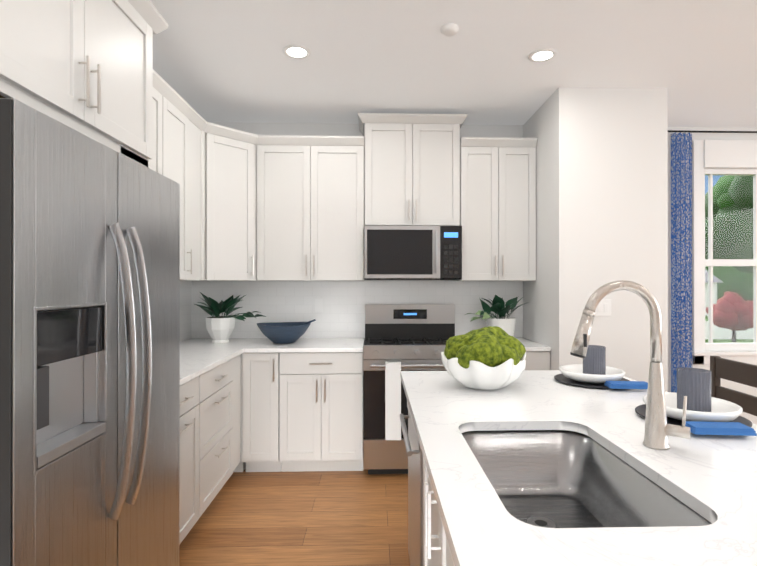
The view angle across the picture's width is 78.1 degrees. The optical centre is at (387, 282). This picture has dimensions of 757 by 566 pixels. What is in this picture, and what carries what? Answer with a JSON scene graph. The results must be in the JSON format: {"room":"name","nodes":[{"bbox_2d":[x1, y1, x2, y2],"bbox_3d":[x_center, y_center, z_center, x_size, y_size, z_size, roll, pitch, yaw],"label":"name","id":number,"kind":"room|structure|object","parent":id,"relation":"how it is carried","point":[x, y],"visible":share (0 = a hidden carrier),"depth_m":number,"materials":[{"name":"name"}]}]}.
{"room":"kitchen","nodes":[
{"label":"kitchen","id":0,"kind":"room"},
{"bbox_2d":[179,468,409,565],"bbox_3d":[2.250,1.454,0.353,8.645,0.120,7.760,0,0,-2],"label":"floor","id":1,"kind":"structure","parent":0,"point":[330,518],"depth_m":2.73,"materials":[{"name":"brown wood"}]},
{"bbox_2d":[0,98,179,565],"bbox_3d":[-1.135,0.504,1.353,0.866,1.785,0.823,0,0,-2],"label":"refrigerator","id":2,"kind":"object","parent":1,"relation":"on","point":[89,351],"visible":1,"depth_m":1.21,"materials":[{"name":"silver metal"}]},
{"bbox_2d":[179,374,202,544],"bbox_3d":[-1.322,0.949,2.278,0.612,0.900,0.507,0,0,-2],"label":"base cabinet","id":3,"kind":"object","parent":1,"relation":"on","point":[191,392],"depth_m":2.44,"materials":[{"name":"white paint"}]},
{"bbox_2d":[203,357,234,512],"bbox_3d":[-1.338,0.951,2.806,0.612,0.900,0.669,0,0,-2],"label":"base cabinet","id":4,"kind":"object","parent":1,"relation":"on","point":[218,382],"depth_m":2.85,"materials":[{"name":"white paint"}]},
{"bbox_2d":[235,353,250,471],"bbox_3d":[-1.321,0.952,3.256,0.672,0.900,0.230,0,0,-2],"label":"base cabinet","id":5,"kind":"object","parent":1,"relation":"on","point":[243,360],"depth_m":3.36,"materials":[{"name":"white paint"}]},
{"bbox_2d":[251,353,286,471],"bbox_3d":[-0.905,0.953,3.683,0.344,0.900,0.638,0,0,-2],"label":"base cabinet","id":6,"kind":"object","parent":1,"relation":"on","point":[279,412],"depth_m":3.37,"materials":[{"name":"white paint"}]},
{"bbox_2d":[180,338,262,384],"bbox_3d":[-1.334,0.486,3.002,0.630,0.030,1.952,0,0,-2],"label":"countertop","id":7,"kind":"structure","parent":6,"relation":"on","point":[198,357],"depth_m":3.11,"materials":[{"name":"stone"}]},
{"bbox_2d":[195,292,265,342],"bbox_3d":[-1.233,0.271,3.674,0.568,0.402,0.415,0,0,-2],"label":"plant","id":8,"kind":"object","parent":7,"relation":"on","point":[220,329],"visible":1,"depth_m":3.65,"materials":[{"name":"green plant"}]},
{"bbox_2d":[287,343,364,471],"bbox_3d":[-0.519,0.953,3.694,0.668,0.900,0.638,0,0,-2],"label":"base cabinet","id":9,"kind":"object","parent":1,"relation":"on","point":[325,389],"depth_m":3.38,"materials":[{"name":"white paint"}]},
{"bbox_2d":[245,338,364,352],"bbox_3d":[-0.612,0.487,3.680,0.855,0.030,0.640,0,0,-2],"label":"countertop","id":10,"kind":"structure","parent":9,"relation":"on","point":[264,345],"depth_m":3.46,"materials":[{"name":"stone"}]},
{"bbox_2d":[257,319,315,343],"bbox_3d":[-0.793,0.376,3.688,0.468,0.191,0.420,0,0,-2],"label":"bowl","id":11,"kind":"object","parent":10,"relation":"on","point":[283,332],"visible":1,"depth_m":3.57,"materials":[{"name":"ceramic"}]},
{"bbox_2d":[363,304,454,473],"bbox_3d":[0.201,0.791,3.648,0.762,1.222,0.737,0,0,-2],"label":"range","id":12,"kind":"object","parent":1,"relation":"on","point":[412,337],"visible":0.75,"depth_m":3.34,"materials":[{"name":"silver metal"}]},
{"bbox_2d":[385,362,400,439],"bbox_3d":[0.040,0.830,3.289,0.110,0.542,0.052,0,0,-2],"label":"towel","id":13,"kind":"object","parent":12,"relation":"hanging from","point":[392,401],"visible":0.98,"depth_m":3.26,"materials":[{"name":"white fabric"}]},
{"bbox_2d":[399,378,454,565],"bbox_3d":[0.488,0.947,1.328,0.810,0.899,2.270,0,0,-2],"label":"kitchen island","id":14,"kind":"object","parent":1,"relation":"on","point":[428,545],"depth_m":1.67,"materials":[{"name":"white paint"}]},
{"bbox_2d":[400,370,756,565],"bbox_3d":[0.663,0.481,1.340,1.120,0.030,2.320,0,0,-2],"label":"island countertop","id":15,"kind":"structure","parent":14,"relation":"on","point":[715,476],"depth_m":1.13,"materials":[{"name":"white stone"}]},
{"bbox_2d":[441,326,525,389],"bbox_3d":[0.440,0.332,2.106,0.386,0.272,0.386,0,0,-2],"label":"moss bowl","id":16,"kind":"object","parent":15,"relation":"on","point":[489,358],"visible":1,"depth_m":1.99,"materials":[{"name":"white ceramic"}]},
{"bbox_2d":[461,430,711,527],"bbox_3d":[0.449,0.596,1.230,0.485,0.199,0.745,0,0,-2],"label":"sink","id":17,"kind":"object","parent":15,"relation":"in","point":[556,478],"visible":0.54,"depth_m":1.49,"materials":[{"name":"silver metal"}]},
{"bbox_2d":[554,345,647,388],"bbox_3d":[0.970,0.384,2.183,0.339,0.168,0.388,0,0,-2],"label":"place setting","id":18,"kind":"object","parent":15,"relation":"on","point":[593,370],"visible":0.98,"depth_m":2.16,"materials":[{"name":"grey ceramic"}]},
{"bbox_2d":[570,280,690,449],"bbox_3d":[0.682,0.229,1.316,0.321,0.474,0.098,0,0,-2],"label":"faucet","id":19,"kind":"object","parent":15,"relation":"on","point":[659,430],"visible":1,"depth_m":1.32,"materials":[{"name":"silver metal"}]},
{"bbox_2d":[635,367,756,435],"bbox_3d":[1.041,0.382,1.575,0.336,0.168,0.388,0,0,-2],"label":"place setting","id":20,"kind":"object","parent":15,"relation":"on","point":[707,413],"visible":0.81,"depth_m":1.55,"materials":[{"name":"grey ceramic"}]},
{"bbox_2d":[524,351,549,369],"bbox_3d":[0.887,0.953,3.718,0.608,0.899,0.672,0,0,-2],"label":"base cabinet","id":21,"kind":"object","parent":1,"relation":"on","point":[537,360],"visible":0.04,"depth_m":3.42,"materials":[{"name":"white paint"}]},
{"bbox_2d":[515,337,550,350],"bbox_3d":[0.887,0.487,3.726,0.608,0.030,0.637,0,0,-2],"label":"countertop","id":22,"kind":"structure","parent":21,"relation":"on","point":[529,345],"depth_m":3.52,"materials":[{"name":"stone"}]},
{"bbox_2d":[465,295,528,336],"bbox_3d":[0.884,0.281,3.755,0.535,0.382,0.435,0,0,-2],"label":"plant","id":23,"kind":"object","parent":22,"relation":"on","point":[504,323],"visible":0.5,"depth_m":3.69,"materials":[{"name":"green plant"}]},
{"bbox_2d":[710,356,756,415],"bbox_3d":[1.719,0.914,2.515,0.480,0.970,0.510,0,0,-2],"label":"stool","id":24,"kind":"object","parent":1,"relation":"on","point":[735,371],"visible":0.19,"depth_m":2.58,"materials":[{"name":"brown wood"}]},
{"bbox_2d":[149,0,756,127],"bbox_3d":[2.245,-1.446,0.551,7.885,0.120,7.380,0,0,-2],"label":"ceiling","id":25,"kind":"structure","parent":0,"point":[222,61],"depth_m":2.84,"materials":[{"name":"white paint"}]},
{"bbox_2d":[282,44,310,58],"bbox_3d":[-0.540,-1.376,2.779,0.170,0.006,0.170,0,0,-2],"label":"recessed light","id":26,"kind":"object","parent":25,"relation":"in","point":[294,51],"visible":1,"depth_m":2.77,"materials":[{"name":"white"}]},
{"bbox_2d":[441,23,458,36],"bbox_3d":[0.338,-1.365,2.525,0.100,0.030,0.100,0,0,-2],"label":"smoke detector","id":27,"kind":"object","parent":25,"relation":"attached to","point":[449,29],"visible":0.96,"depth_m":2.50,"materials":[{"name":"white plastic"}]},
{"bbox_2d":[528,48,556,62],"bbox_3d":[0.940,-1.376,2.823,0.170,0.006,0.170,0,0,-2],"label":"recessed light","id":28,"kind":"object","parent":25,"relation":"in","point":[542,55],"visible":1,"depth_m":2.82,"materials":[{"name":"white"}]},
{"bbox_2d":[191,122,756,424],"bbox_3d":[2.198,0.013,4.167,7.765,2.780,0.140,0,0,-2],"label":"wall","id":29,"kind":"structure","parent":0,"point":[330,129],"depth_m":4.11,"materials":[{"name":"white paint"}]},
{"bbox_2d":[180,281,191,341],"bbox_3d":[-1.645,0.226,2.992,0.010,0.489,1.950,0,0,-2],"label":"tile backsplash","id":30,"kind":"structure","parent":29,"relation":"attached to","point":[185,286],"depth_m":3.85,"materials":[{"name":"white tile"}]},
{"bbox_2d":[212,123,263,280],"bbox_3d":[-1.319,-0.587,3.660,0.700,1.138,0.666,0,0,-2],"label":"upper cabinet","id":31,"kind":"object","parent":29,"relation":"attached to","point":[254,207],"depth_m":3.55,"materials":[{"name":"white paint"}]},
{"bbox_2d":[264,132,364,280],"bbox_3d":[-0.643,-0.586,3.815,0.911,1.138,0.396,0,0,-2],"label":"upper cabinet","id":32,"kind":"object","parent":29,"relation":"attached to","point":[314,185],"depth_m":3.68,"materials":[{"name":"white paint"}]},
{"bbox_2d":[192,281,522,337],"bbox_3d":[-0.249,0.394,4.016,2.861,0.819,0.010,0,0,-2],"label":"tile backsplash","id":33,"kind":"structure","parent":29,"relation":"attached to","point":[342,315],"depth_m":4.01,"materials":[{"name":"white tile"}]},
{"bbox_2d":[315,298,322,311],"bbox_3d":[-0.586,0.191,3.999,0.070,0.115,0.007,0,0,-2],"label":"electrical outlet","id":34,"kind":"object","parent":33,"relation":"attached to","point":[318,304],"visible":1,"depth_m":4.00,"materials":[{"name":"white plastic"}]},
{"bbox_2d":[364,113,463,227],"bbox_3d":[0.195,-0.896,3.869,0.762,0.883,0.338,0,0,-2],"label":"upper cabinet","id":35,"kind":"object","parent":29,"relation":"attached to","point":[414,163],"depth_m":3.71,"materials":[{"name":"white paint"}]},
{"bbox_2d":[364,226,461,279],"bbox_3d":[0.196,-0.234,3.803,0.758,0.418,0.468,0,0,-2],"label":"microwave","id":36,"kind":"object","parent":35,"relation":"attached to","point":[412,252],"visible":1,"depth_m":3.62,"materials":[{"name":"silver metal"}]},
{"bbox_2d":[453,137,537,280],"bbox_3d":[0.882,-0.586,3.889,0.608,1.138,0.338,0,0,-2],"label":"upper cabinet","id":37,"kind":"object","parent":29,"relation":"attached to","point":[499,230],"depth_m":3.72,"materials":[{"name":"white paint"}]},
{"bbox_2d":[668,130,756,132],"bbox_3d":[3.708,-1.312,4.102,2.650,0.015,0.080,0,0,-2],"label":"curtain rod","id":38,"kind":"object","parent":29,"relation":"attached to","point":[713,131],"depth_m":4.04,"materials":[{"name":"black metal"}]},
{"bbox_2d":[671,132,691,392],"bbox_3d":[2.547,0.038,4.033,0.185,2.670,0.039,0,0,-2],"label":"curtain","id":39,"kind":"object","parent":38,"relation":"hanging from","point":[679,159],"visible":0.71,"depth_m":4.00,"materials":[{"name":"blue fabric"}]},
{"bbox_2d":[692,140,756,363],"bbox_3d":[3.681,-0.272,4.180,2.020,1.970,0.183,0,0,-2],"label":"window","id":40,"kind":"structure","parent":29,"relation":"in","point":[724,153],"depth_m":4.10,"materials":[{"name":"white"}]},
{"bbox_2d":[523,87,667,391],"bbox_3d":[1.585,0.012,3.683,0.778,2.780,0.789,0,0,-2],"label":"wall","id":41,"kind":"structure","parent":0,"point":[601,186],"depth_m":3.29,"materials":[{"name":"white paint"}]},
{"bbox_2d":[595,299,610,315],"bbox_3d":[1.516,0.174,3.280,0.120,0.115,0.010,0,0,-2],"label":"light switch","id":42,"kind":"object","parent":41,"relation":"attached to","point":[603,307],"visible":0.81,"depth_m":3.28,"materials":[{"name":"white plastic"}]},
{"label":"outside","id":43,"kind":"structure","parent":0,"visible":0},
{"bbox_2d":[705,266,752,342],"bbox_3d":[47.489,-1.508,88.663,180.000,27.323,165.380,0,0,-2],"label":"lawn","id":44,"kind":"structure","parent":43,"point":[745,279],"depth_m":91.52,"materials":[{"name":"green plant"}]},
{"bbox_2d":[705,269,752,338],"bbox_3d":[33.574,0.512,51.672,50.000,7.180,35.500,0,0,-2],"label":"house","id":45,"kind":"structure","parent":44,"relation":"on","point":[717,331],"depth_m":33.68,"materials":[{"name":"white"}]},
{"bbox_2d":[705,175,752,272],"bbox_3d":[34.728,-3.479,43.356,12.356,15.122,11.186,0,0,-2],"label":"tree","id":46,"kind":"object","parent":44,"relation":"on","point":[732,214],"depth_m":41.69,"materials":[{"name":"green plant"}]},
{"bbox_2d":[706,291,752,342],"bbox_3d":[18.928,2.243,25.498,2.931,3.588,2.452,0,0,-2],"label":"tree","id":47,"kind":"object","parent":44,"relation":"on","point":[729,300],"depth_m":24.74,"materials":[{"name":"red plant"}]},
{"bbox_3d":[-1.638,0.004,0.492,0.120,2.780,7.260,0,0,-2],"label":"wall","id":48,"kind":"structure","parent":0,"visible":0},
{"bbox_2d":[0,0,159,163],"bbox_3d":[-1.299,-0.845,1.505,0.612,0.633,0.980,0,0,-2],"label":"upper cabinet","id":49,"kind":"object","parent":48,"relation":"attached to","point":[86,65],"depth_m":1.56,"materials":[{"name":"white paint"}]},
{"bbox_2d":[142,77,171,179],"bbox_3d":[-1.458,-0.590,2.393,0.346,1.138,0.739,0,0,-2],"label":"upper cabinet","id":50,"kind":"object","parent":48,"relation":"attached to","point":[164,168],"depth_m":2.73,"materials":[{"name":"white paint"}]},
{"bbox_2d":[172,88,187,280],"bbox_3d":[-1.472,-0.589,2.861,0.346,1.138,0.439,0,0,-2],"label":"upper cabinet","id":51,"kind":"object","parent":48,"relation":"attached to","point":[179,105],"depth_m":2.99,"materials":[{"name":"white paint"}]},
{"bbox_2d":[188,104,211,280],"bbox_3d":[-1.458,-0.588,3.218,0.395,1.138,0.392,0,0,-2],"label":"upper cabinet","id":52,"kind":"object","parent":48,"relation":"attached to","point":[199,130],"depth_m":3.30,"materials":[{"name":"white paint"}]}
]}

